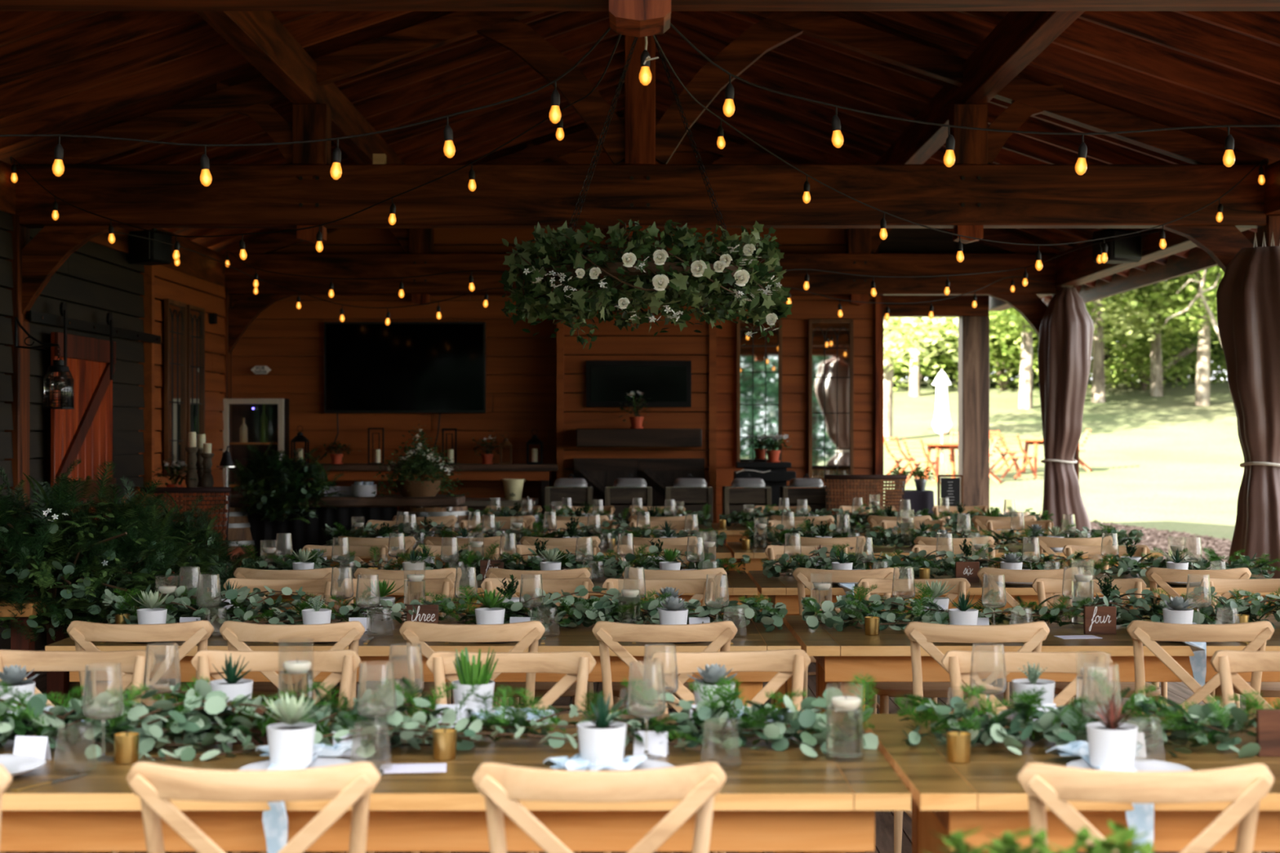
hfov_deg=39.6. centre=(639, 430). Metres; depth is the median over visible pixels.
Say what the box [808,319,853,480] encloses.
window
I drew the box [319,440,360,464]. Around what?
potted herb
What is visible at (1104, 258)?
bulb
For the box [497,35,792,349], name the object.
chandelier
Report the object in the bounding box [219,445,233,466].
lampshade
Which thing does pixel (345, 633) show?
chair
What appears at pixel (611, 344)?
fireplace wall
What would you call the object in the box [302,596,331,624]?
potted succulent
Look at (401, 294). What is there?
bulb
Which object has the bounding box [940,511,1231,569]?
bark mulch
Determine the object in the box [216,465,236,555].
metal stand
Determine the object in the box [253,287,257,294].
socket
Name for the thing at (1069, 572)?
wine glass
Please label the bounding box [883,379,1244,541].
lawn
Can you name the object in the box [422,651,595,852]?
chair
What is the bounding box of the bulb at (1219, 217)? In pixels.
[1215,203,1222,222]
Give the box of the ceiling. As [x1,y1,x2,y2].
[0,11,1279,311]
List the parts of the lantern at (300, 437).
frame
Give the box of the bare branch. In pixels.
[1163,269,1222,344]
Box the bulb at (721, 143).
[716,125,725,149]
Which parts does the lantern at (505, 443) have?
frame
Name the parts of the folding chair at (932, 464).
leg, leg, seat, leg, leg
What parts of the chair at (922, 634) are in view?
leg, leg, rail, leg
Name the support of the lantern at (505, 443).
on the console table at (352, 472)
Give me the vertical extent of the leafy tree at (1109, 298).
16.327 m
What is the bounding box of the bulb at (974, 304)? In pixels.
[972,294,977,307]
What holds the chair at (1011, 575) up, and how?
on the floor
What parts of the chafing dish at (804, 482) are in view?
lid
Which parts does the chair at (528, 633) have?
leg, rail, leg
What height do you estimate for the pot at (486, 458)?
0.100 m
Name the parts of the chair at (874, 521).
rail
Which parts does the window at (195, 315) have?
mirror pane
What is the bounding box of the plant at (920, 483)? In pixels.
[906,465,936,490]
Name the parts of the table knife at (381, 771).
blade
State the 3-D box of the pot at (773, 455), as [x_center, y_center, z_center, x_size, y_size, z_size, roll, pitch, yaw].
[1.290,0.250,17.200,0.139,0.115,0.138,0,0,0]
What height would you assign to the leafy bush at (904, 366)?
4.620 m
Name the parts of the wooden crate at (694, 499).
corner post, corner post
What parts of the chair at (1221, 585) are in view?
leg, rail, seat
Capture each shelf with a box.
[229,442,277,444]
[576,428,702,447]
[735,462,791,467]
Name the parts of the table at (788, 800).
leg, leg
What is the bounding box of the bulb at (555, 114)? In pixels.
[548,89,561,123]
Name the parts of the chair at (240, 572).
rail, leg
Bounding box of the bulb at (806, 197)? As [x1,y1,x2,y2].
[802,180,810,203]
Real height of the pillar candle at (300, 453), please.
0.135 m
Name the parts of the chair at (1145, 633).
leg, rail, leg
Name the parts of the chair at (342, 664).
leg, rail, leg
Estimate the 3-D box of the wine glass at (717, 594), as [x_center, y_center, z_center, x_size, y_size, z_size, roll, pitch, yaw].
[0.293,0.659,6.761,0.092,0.222,0.093,0,0,37]
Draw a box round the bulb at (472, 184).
[468,168,476,191]
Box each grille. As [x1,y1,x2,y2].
[126,231,150,260]
[1113,230,1141,259]
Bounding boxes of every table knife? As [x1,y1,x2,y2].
[11,773,89,791]
[363,636,373,644]
[374,768,383,788]
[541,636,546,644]
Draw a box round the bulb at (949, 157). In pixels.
[943,134,955,167]
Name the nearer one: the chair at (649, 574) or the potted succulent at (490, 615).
the potted succulent at (490, 615)
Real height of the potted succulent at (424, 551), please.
0.164 m
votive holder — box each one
[114,730,139,764]
[115,612,130,624]
[432,727,457,760]
[582,567,591,581]
[607,538,615,549]
[719,519,726,528]
[741,538,750,550]
[864,615,879,635]
[919,568,930,578]
[946,729,971,764]
[1233,614,1248,623]
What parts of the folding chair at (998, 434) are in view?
leg, leg, leg, seat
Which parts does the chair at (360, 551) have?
rail, leg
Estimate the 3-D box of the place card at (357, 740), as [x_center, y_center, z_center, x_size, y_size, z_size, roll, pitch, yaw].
[-0.688,0.742,4.218,0.080,0.056,0.034,0,0,-12]
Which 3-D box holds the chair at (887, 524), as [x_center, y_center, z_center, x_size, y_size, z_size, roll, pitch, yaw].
[1.961,1.087,12.538,0.490,0.891,0.501,0,0,-1]
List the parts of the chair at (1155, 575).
leg, rail, leg, leg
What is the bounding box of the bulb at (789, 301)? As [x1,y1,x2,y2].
[786,292,791,304]
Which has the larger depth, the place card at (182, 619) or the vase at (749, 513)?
the vase at (749, 513)
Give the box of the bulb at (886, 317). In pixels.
[884,306,889,320]
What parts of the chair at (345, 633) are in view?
leg, rail, leg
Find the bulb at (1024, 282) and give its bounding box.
[1022,271,1027,286]
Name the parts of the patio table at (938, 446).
leg, leg, leg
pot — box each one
[0,680,35,713]
[136,608,167,624]
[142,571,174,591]
[166,484,182,497]
[208,678,253,709]
[221,599,239,609]
[266,722,315,766]
[292,562,314,569]
[302,608,331,624]
[329,453,342,464]
[371,596,395,621]
[402,561,424,570]
[416,555,435,569]
[452,680,494,717]
[456,536,473,537]
[475,607,505,624]
[480,453,493,464]
[497,597,519,603]
[539,561,561,570]
[577,720,626,764]
[629,417,644,428]
[647,555,663,565]
[658,561,680,570]
[658,608,688,624]
[693,680,735,708]
[766,450,780,462]
[814,536,831,537]
[831,561,853,569]
[922,596,949,619]
[948,608,978,625]
[1000,561,1022,569]
[1011,678,1055,713]
[1046,536,1064,551]
[1085,722,1137,768]
[1120,555,1141,568]
[1162,608,1193,624]
[1165,561,1188,569]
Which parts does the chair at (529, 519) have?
rail, leg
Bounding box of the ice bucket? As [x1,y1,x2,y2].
[500,478,526,500]
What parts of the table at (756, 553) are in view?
leg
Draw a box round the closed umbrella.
[930,368,951,481]
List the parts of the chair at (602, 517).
rail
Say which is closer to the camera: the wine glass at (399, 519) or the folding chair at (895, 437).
the wine glass at (399, 519)
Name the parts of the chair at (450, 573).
rail, leg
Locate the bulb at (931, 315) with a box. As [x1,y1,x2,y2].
[928,305,933,318]
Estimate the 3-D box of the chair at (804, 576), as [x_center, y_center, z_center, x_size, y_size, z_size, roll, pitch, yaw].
[0.958,1.087,8.518,0.490,0.891,0.501,0,0,-1]
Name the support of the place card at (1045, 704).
on the table at (985, 792)
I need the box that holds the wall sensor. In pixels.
[209,312,217,324]
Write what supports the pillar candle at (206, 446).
on the candlestick at (206, 481)
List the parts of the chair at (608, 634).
leg, rail, leg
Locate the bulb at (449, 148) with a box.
[443,124,455,158]
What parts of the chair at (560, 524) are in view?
rail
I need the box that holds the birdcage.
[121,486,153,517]
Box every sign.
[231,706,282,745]
[251,365,271,373]
[406,604,438,623]
[480,560,503,580]
[937,475,963,514]
[955,561,979,582]
[1084,606,1115,634]
[1256,709,1279,756]
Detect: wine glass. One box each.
[82,662,124,762]
[143,642,181,733]
[178,566,200,599]
[196,573,221,633]
[275,533,293,564]
[330,566,353,622]
[331,537,350,566]
[355,573,380,634]
[356,661,395,759]
[387,533,405,569]
[389,643,423,715]
[395,511,408,530]
[402,514,417,548]
[440,537,458,568]
[442,506,453,513]
[454,566,477,623]
[467,511,481,533]
[481,514,496,537]
[489,497,501,513]
[499,533,516,556]
[519,573,543,621]
[521,499,533,528]
[542,511,556,533]
[560,497,572,514]
[575,537,593,568]
[586,514,600,536]
[591,499,604,515]
[617,533,634,560]
[622,566,645,598]
[626,661,666,759]
[631,497,643,515]
[636,511,650,530]
[644,643,678,733]
[663,499,675,516]
[684,514,698,536]
[686,537,704,569]
[704,573,728,622]
[778,497,789,511]
[781,511,795,545]
[783,533,801,575]
[796,499,808,516]
[835,514,849,537]
[851,497,862,524]
[855,537,873,569]
[892,566,915,622]
[896,511,909,530]
[899,499,911,515]
[936,533,953,575]
[937,497,949,519]
[956,514,971,537]
[969,642,1006,731]
[981,573,1006,625]
[1003,499,1015,516]
[1010,511,1024,545]
[1022,537,1039,569]
[1061,514,1075,548]
[1062,566,1084,622]
[1080,662,1121,721]
[1101,533,1119,575]
[1183,537,1202,569]
[1186,573,1211,624]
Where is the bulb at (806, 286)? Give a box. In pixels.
[803,273,808,290]
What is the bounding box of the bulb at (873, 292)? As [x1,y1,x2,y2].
[871,280,876,297]
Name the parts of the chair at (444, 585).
leg, seat, rail, leg, leg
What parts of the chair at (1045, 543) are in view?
rail, leg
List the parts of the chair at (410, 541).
rail, leg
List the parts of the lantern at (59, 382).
chain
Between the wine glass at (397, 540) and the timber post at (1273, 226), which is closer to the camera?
the wine glass at (397, 540)
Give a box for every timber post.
[4,214,29,591]
[219,287,231,494]
[958,315,989,507]
[1052,287,1079,480]
[1257,214,1279,246]
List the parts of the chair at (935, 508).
leg, rail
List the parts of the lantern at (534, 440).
frame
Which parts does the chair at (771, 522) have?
leg, rail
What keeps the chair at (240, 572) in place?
on the floor
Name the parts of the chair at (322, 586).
leg, rail, seat, leg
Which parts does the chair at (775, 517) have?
rail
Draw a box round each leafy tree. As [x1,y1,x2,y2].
[883,317,995,440]
[892,315,992,396]
[940,339,951,382]
[942,291,1137,408]
[1032,275,1186,402]
[1086,289,1142,382]
[1087,266,1222,396]
[1088,276,1196,382]
[1102,265,1224,405]
[1103,282,1167,381]
[1146,272,1219,382]
[1176,267,1220,336]
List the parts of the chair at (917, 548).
leg, leg, rail, leg, leg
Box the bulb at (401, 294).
[398,281,404,297]
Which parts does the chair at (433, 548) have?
rail, leg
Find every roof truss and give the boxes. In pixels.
[12,11,1267,315]
[221,115,1058,353]
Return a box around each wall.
[0,210,225,649]
[231,142,878,570]
[293,151,1008,253]
[556,315,715,523]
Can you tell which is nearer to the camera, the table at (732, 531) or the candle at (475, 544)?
the candle at (475, 544)
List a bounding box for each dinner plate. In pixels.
[0,754,45,776]
[141,641,171,643]
[237,757,355,770]
[308,641,337,643]
[482,706,529,728]
[484,641,514,643]
[553,757,674,770]
[671,641,699,643]
[824,582,857,586]
[999,709,1067,728]
[1004,582,1032,586]
[1066,758,1192,771]
[1165,582,1186,586]
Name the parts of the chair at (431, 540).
rail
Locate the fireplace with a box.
[573,457,704,506]
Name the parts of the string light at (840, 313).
cord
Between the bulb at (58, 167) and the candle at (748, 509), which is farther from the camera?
the candle at (748, 509)
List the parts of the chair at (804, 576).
leg, seat, rail, leg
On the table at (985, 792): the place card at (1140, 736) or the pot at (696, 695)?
the place card at (1140, 736)
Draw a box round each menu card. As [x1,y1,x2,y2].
[379,763,446,773]
[1054,635,1102,639]
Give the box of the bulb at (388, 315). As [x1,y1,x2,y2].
[385,311,390,325]
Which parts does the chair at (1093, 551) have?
leg, rail, leg, leg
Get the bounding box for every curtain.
[1037,285,1093,537]
[1216,231,1279,578]
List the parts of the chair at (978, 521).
leg, rail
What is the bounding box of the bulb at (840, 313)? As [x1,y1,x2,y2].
[837,303,843,317]
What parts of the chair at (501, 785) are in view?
leg, rail, leg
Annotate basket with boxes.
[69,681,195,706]
[372,414,492,497]
[395,480,441,497]
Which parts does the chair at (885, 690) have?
leg, leg, rail, seat, leg, leg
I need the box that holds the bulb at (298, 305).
[296,295,301,309]
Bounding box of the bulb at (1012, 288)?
[1010,280,1014,292]
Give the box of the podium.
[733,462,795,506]
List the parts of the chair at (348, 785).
leg, rail, leg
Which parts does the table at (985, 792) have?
leg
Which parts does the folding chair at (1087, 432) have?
leg, leg, leg, leg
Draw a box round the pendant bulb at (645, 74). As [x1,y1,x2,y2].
[639,35,658,85]
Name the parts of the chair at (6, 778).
leg, rail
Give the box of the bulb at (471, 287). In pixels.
[468,275,475,291]
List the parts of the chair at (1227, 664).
leg, rail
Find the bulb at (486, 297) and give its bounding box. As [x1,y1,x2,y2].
[483,293,488,307]
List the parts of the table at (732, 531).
leg, leg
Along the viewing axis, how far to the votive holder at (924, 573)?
9.03 m
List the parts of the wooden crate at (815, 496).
corner post, corner post, corner post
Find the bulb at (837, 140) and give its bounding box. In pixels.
[831,115,844,147]
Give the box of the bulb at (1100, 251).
[1096,246,1102,263]
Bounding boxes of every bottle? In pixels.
[240,417,248,442]
[259,404,267,442]
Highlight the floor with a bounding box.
[5,595,1275,852]
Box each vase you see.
[158,591,177,622]
[260,551,276,569]
[279,670,313,705]
[351,526,364,537]
[404,580,425,620]
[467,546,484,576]
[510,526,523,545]
[551,509,561,515]
[618,595,639,624]
[673,509,684,516]
[703,546,715,564]
[743,511,754,525]
[754,527,767,546]
[810,588,831,618]
[826,706,862,758]
[869,504,879,513]
[901,521,913,546]
[972,548,987,568]
[1071,580,1093,624]
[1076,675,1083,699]
[1168,550,1185,561]
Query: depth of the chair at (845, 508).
15.17 m
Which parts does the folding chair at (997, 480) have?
leg, leg, leg, leg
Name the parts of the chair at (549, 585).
leg, seat, rail, leg, leg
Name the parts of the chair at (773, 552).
leg, rail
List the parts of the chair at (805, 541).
rail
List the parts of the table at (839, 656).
leg, leg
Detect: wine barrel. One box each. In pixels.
[185,506,255,568]
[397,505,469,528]
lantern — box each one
[14,316,74,408]
[290,425,309,464]
[367,427,384,464]
[441,428,456,464]
[499,431,512,464]
[525,428,543,464]
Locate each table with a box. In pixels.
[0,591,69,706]
[0,714,911,852]
[44,615,800,852]
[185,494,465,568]
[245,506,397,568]
[252,570,757,701]
[294,463,557,515]
[324,542,731,615]
[367,523,713,541]
[711,523,1061,615]
[726,542,1163,612]
[748,570,1279,709]
[782,615,1279,852]
[862,714,1279,852]
[885,489,933,518]
[923,443,958,481]
[1020,439,1043,474]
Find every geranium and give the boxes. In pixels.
[151,457,202,497]
[471,430,508,464]
[619,391,651,428]
[754,433,792,462]
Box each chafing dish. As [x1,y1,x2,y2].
[554,473,587,486]
[613,473,647,486]
[673,473,706,486]
[731,473,764,486]
[789,473,823,486]
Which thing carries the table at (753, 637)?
on the floor
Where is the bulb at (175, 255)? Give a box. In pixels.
[172,240,179,260]
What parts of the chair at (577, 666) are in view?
leg, rail, leg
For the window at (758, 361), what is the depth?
18.11 m
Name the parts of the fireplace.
door, door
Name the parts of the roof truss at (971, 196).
queen post, king post, queen post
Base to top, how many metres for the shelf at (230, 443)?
0.020 m
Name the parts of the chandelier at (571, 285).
chain, chain, chain, chain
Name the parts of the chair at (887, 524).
leg, rail, leg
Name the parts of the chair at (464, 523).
leg, rail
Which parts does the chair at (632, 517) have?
rail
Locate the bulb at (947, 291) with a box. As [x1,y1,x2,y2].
[943,280,950,295]
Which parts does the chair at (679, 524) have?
rail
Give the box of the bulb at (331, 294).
[328,282,333,297]
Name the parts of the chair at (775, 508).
rail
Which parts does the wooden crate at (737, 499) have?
corner post, corner post, corner post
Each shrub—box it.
[0,458,193,643]
[30,500,201,637]
[66,491,244,587]
[164,509,254,602]
[170,546,284,604]
[223,440,346,524]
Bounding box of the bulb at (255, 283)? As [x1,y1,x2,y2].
[253,272,258,288]
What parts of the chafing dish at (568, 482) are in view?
lid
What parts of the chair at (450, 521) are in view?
rail, leg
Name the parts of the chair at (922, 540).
rail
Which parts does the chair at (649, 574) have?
rail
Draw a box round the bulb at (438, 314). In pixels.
[436,305,441,319]
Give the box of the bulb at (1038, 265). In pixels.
[1035,250,1042,271]
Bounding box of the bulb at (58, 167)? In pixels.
[52,143,64,176]
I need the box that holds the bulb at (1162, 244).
[1159,230,1166,248]
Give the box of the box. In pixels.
[324,486,352,496]
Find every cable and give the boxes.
[320,413,338,460]
[432,413,440,455]
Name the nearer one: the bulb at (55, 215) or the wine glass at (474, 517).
the bulb at (55, 215)
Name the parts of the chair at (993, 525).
leg, rail, leg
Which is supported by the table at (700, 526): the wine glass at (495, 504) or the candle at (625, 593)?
the wine glass at (495, 504)
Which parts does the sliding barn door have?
plank panel, door rail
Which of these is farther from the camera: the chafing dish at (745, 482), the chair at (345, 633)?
the chafing dish at (745, 482)
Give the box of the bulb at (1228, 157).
[1222,134,1235,167]
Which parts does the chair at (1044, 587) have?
leg, rail, seat, leg, leg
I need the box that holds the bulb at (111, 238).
[107,224,115,244]
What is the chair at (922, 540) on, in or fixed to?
on the floor
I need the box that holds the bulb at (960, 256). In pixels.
[956,240,964,262]
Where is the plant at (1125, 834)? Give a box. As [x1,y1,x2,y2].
[1071,819,1153,852]
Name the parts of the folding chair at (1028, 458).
leg, leg, seat, leg, leg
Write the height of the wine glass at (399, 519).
0.222 m
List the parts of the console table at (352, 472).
leg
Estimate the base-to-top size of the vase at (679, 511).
0.200 m
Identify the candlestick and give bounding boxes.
[184,447,199,497]
[196,448,203,487]
[200,453,214,497]
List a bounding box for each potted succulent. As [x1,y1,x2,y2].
[0,664,39,713]
[128,590,170,624]
[208,653,253,709]
[220,578,241,609]
[257,692,328,766]
[291,548,317,569]
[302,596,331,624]
[307,548,328,560]
[371,579,403,621]
[374,522,391,537]
[402,547,426,570]
[415,542,436,569]
[416,511,430,516]
[419,516,434,543]
[452,647,497,717]
[453,527,473,537]
[472,589,511,624]
[495,520,506,533]
[496,573,519,603]
[500,508,512,516]
[510,501,521,511]
[530,537,548,559]
[537,548,568,570]
[563,522,578,537]
[564,516,581,535]
[573,506,582,516]
[574,691,628,764]
[581,501,591,515]
[646,505,659,516]
[647,538,663,565]
[653,596,688,624]
[655,586,684,604]
[656,547,686,570]
[658,520,675,536]
[660,527,677,537]
[686,662,737,708]
[803,517,814,533]
[809,544,829,561]
[814,520,831,537]
[831,549,853,569]
[884,505,895,516]
[914,520,930,536]
[917,579,956,619]
[934,529,952,537]
[947,591,981,625]
[955,502,965,524]
[959,538,975,558]
[985,506,999,516]
[999,552,1024,569]
[1011,661,1055,713]
[1026,524,1044,537]
[1041,525,1065,551]
[1082,694,1137,768]
[1093,573,1121,618]
[1120,538,1141,568]
[1159,595,1196,624]
[1165,547,1188,569]
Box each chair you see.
[0,649,146,852]
[0,764,12,834]
[66,620,227,852]
[126,761,381,852]
[168,649,360,852]
[219,620,374,852]
[223,577,331,704]
[233,567,340,707]
[302,544,388,569]
[335,577,453,712]
[337,536,416,569]
[354,567,456,707]
[365,520,432,530]
[392,515,457,615]
[399,620,545,852]
[414,544,499,697]
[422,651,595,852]
[423,536,500,567]
[457,520,527,615]
[472,761,726,852]
[475,515,535,537]
[480,577,593,706]
[484,505,542,514]
[485,568,590,714]
[513,544,599,711]
[520,536,600,561]
[547,515,608,533]
[552,520,617,536]
[560,505,615,519]
[591,620,737,852]
[602,577,706,711]
[604,485,652,523]
[613,545,693,714]
[622,567,726,708]
[623,536,696,563]
[627,505,685,515]
[628,515,688,537]
[629,520,684,537]
[661,648,810,852]
[754,505,811,519]
[764,544,850,704]
[766,520,834,607]
[769,515,834,603]
[791,536,864,567]
[791,567,893,714]
[838,505,895,519]
[857,577,980,714]
[866,515,932,533]
[879,520,946,534]
[883,435,918,479]
[893,621,1049,852]
[902,438,937,484]
[908,536,994,615]
[911,544,1009,713]
[932,505,989,521]
[941,650,1112,714]
[946,431,958,475]
[971,515,1036,615]
[977,567,1071,714]
[985,520,1060,615]
[989,430,1022,473]
[989,437,1002,484]
[1000,434,1037,479]
[1017,762,1274,852]
[1031,577,1162,714]
[1036,536,1109,569]
[1062,544,1167,704]
[1079,429,1092,471]
[1126,620,1274,852]
[1130,567,1251,713]
[1209,577,1279,710]
[1210,649,1279,852]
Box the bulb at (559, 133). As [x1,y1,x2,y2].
[555,116,564,140]
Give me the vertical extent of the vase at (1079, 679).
0.200 m
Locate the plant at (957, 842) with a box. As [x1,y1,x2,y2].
[921,826,1046,852]
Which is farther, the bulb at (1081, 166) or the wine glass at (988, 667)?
the bulb at (1081, 166)
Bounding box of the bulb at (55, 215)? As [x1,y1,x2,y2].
[51,201,58,220]
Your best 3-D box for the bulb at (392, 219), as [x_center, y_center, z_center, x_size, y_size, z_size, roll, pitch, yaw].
[-1.393,-1.216,9.999,0.045,0.124,0.045,0,0,0]
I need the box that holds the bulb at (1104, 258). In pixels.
[1100,243,1107,262]
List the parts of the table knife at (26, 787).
handle, blade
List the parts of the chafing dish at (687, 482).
lid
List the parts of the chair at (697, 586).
leg, leg, seat, rail, leg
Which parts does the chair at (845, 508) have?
rail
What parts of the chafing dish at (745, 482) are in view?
lid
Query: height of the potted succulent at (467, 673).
0.179 m
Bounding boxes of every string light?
[0,26,610,186]
[9,34,621,260]
[113,231,518,325]
[222,238,628,297]
[652,35,1269,271]
[656,230,1167,297]
[670,22,1279,175]
[783,275,1055,320]
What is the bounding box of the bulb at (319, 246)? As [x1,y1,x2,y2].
[315,231,323,252]
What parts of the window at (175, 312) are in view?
mirror pane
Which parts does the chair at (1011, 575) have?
rail, leg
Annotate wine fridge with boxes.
[222,398,288,507]
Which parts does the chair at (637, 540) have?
rail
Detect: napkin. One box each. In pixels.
[8,706,84,721]
[255,741,354,852]
[470,706,555,724]
[542,753,647,770]
[728,706,790,724]
[838,582,854,596]
[1044,740,1154,852]
[1160,622,1206,686]
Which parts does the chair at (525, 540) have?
rail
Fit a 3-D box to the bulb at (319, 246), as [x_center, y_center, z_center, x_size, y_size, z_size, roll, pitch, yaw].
[-1.857,-1.094,10.301,0.045,0.124,0.045,0,0,0]
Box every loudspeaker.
[126,228,171,265]
[1092,228,1141,263]
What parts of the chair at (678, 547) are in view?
leg, leg, rail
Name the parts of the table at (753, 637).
leg, leg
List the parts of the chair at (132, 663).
leg, rail, leg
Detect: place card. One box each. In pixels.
[13,736,51,759]
[179,617,200,622]
[333,732,367,756]
[348,617,370,631]
[361,607,380,619]
[434,704,467,728]
[509,617,530,623]
[633,730,669,756]
[688,617,710,624]
[690,704,698,728]
[924,604,945,615]
[977,617,989,625]
[1026,703,1056,723]
[1134,732,1146,757]
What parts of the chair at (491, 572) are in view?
leg, rail, leg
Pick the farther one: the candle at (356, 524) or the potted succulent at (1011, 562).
the candle at (356, 524)
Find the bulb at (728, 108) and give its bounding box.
[722,83,734,116]
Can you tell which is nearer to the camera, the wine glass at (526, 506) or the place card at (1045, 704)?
the place card at (1045, 704)
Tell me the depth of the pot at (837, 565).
8.86 m
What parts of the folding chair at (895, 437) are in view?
leg, leg, leg, leg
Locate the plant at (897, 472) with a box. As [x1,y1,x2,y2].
[885,466,919,490]
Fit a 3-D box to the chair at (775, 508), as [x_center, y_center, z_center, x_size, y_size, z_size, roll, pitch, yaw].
[1.209,1.087,14.977,0.490,0.891,0.501,0,0,1]
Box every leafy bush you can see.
[892,319,958,378]
[893,317,934,390]
[895,323,999,383]
[896,313,998,382]
[902,302,1111,390]
[921,318,999,383]
[989,321,1039,386]
[989,326,1106,382]
[990,326,1107,381]
[1088,301,1212,391]
[1088,316,1119,382]
[1090,333,1222,382]
[1103,308,1220,386]
[1108,323,1213,382]
[1116,320,1226,383]
[1142,324,1226,382]
[1169,310,1227,382]
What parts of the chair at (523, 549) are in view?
leg, leg, rail, leg, leg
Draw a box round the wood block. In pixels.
[373,153,386,164]
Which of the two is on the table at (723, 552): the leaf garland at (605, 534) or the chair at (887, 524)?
the leaf garland at (605, 534)
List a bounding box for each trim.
[141,265,154,501]
[874,296,883,515]
[879,295,989,317]
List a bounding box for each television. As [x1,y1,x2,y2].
[324,321,485,413]
[586,360,691,407]
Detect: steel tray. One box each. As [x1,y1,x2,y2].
[545,485,592,488]
[605,485,651,488]
[666,485,711,488]
[723,485,770,488]
[780,485,826,488]
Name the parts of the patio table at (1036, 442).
leg, leg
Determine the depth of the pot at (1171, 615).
6.51 m
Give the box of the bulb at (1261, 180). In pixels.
[1257,166,1265,185]
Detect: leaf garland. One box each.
[0,670,879,760]
[91,583,787,631]
[241,542,750,580]
[320,520,726,547]
[432,504,711,526]
[719,503,1053,526]
[738,520,1143,546]
[760,543,1279,578]
[800,580,1279,631]
[894,681,1279,758]
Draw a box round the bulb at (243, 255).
[239,240,247,260]
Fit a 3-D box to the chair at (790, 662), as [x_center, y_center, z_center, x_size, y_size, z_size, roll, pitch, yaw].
[0.285,1.087,4.980,0.490,0.891,0.501,0,0,-9]
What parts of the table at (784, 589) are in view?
leg, leg, leg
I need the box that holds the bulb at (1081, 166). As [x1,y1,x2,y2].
[1075,142,1087,175]
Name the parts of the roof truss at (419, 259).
queen post, queen post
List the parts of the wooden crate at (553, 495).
corner post, corner post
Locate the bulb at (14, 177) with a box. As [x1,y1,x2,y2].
[10,164,17,182]
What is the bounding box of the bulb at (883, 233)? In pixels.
[879,217,887,239]
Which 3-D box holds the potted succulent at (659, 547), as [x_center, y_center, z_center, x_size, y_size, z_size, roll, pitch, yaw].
[0.086,0.675,9.590,0.111,0.190,0.111,0,0,-29]
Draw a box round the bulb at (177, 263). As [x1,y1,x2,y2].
[173,251,180,266]
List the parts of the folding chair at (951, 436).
leg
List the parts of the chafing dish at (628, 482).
lid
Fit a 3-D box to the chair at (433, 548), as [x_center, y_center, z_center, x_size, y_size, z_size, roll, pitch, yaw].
[-1.012,1.087,9.767,0.490,0.891,0.502,0,0,-1]
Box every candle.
[158,583,176,593]
[187,431,195,447]
[196,434,205,448]
[203,443,211,453]
[262,547,275,552]
[283,657,311,673]
[297,448,302,460]
[353,522,364,526]
[374,449,380,462]
[406,572,424,581]
[447,449,453,462]
[470,541,483,546]
[511,521,522,527]
[531,448,537,462]
[552,506,561,509]
[621,587,639,596]
[675,506,683,509]
[703,541,715,546]
[744,506,753,511]
[755,522,766,528]
[813,580,831,590]
[831,693,861,710]
[871,501,879,504]
[902,517,913,521]
[973,544,986,549]
[1074,573,1092,582]
[1170,545,1184,551]
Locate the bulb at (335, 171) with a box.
[329,146,342,179]
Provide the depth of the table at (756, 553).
11.25 m
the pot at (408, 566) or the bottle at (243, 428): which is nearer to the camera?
the pot at (408, 566)
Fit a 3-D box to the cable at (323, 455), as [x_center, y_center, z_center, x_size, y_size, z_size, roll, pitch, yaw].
[-3.165,0.064,18.100,0.197,0.481,0.016,0,0,0]
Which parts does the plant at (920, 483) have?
pot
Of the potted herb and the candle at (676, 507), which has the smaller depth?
the candle at (676, 507)
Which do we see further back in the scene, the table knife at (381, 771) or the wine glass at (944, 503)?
the wine glass at (944, 503)
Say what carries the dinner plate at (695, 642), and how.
on the table at (753, 637)
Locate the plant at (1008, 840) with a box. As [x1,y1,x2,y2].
[984,826,1093,852]
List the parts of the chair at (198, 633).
leg, rail, leg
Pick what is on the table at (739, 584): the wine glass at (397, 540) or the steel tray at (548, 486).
the wine glass at (397, 540)
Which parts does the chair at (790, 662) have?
leg, rail, leg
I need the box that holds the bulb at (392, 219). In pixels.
[388,203,395,225]
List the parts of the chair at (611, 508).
rail, leg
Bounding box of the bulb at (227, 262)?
[225,254,230,266]
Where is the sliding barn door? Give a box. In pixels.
[29,302,160,620]
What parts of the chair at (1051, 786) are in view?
leg, rail, leg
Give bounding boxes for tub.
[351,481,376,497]
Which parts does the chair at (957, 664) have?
leg, rail, leg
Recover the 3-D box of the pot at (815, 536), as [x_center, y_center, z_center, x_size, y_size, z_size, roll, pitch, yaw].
[1.175,0.725,11.396,0.113,0.090,0.113,0,0,-8]
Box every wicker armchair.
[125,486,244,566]
[824,474,906,521]
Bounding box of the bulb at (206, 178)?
[200,153,212,186]
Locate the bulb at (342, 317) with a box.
[339,308,344,322]
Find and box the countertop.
[460,496,538,514]
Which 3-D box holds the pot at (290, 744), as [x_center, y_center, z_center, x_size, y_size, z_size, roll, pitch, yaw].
[-0.780,0.705,3.978,0.109,0.087,0.109,0,0,-25]

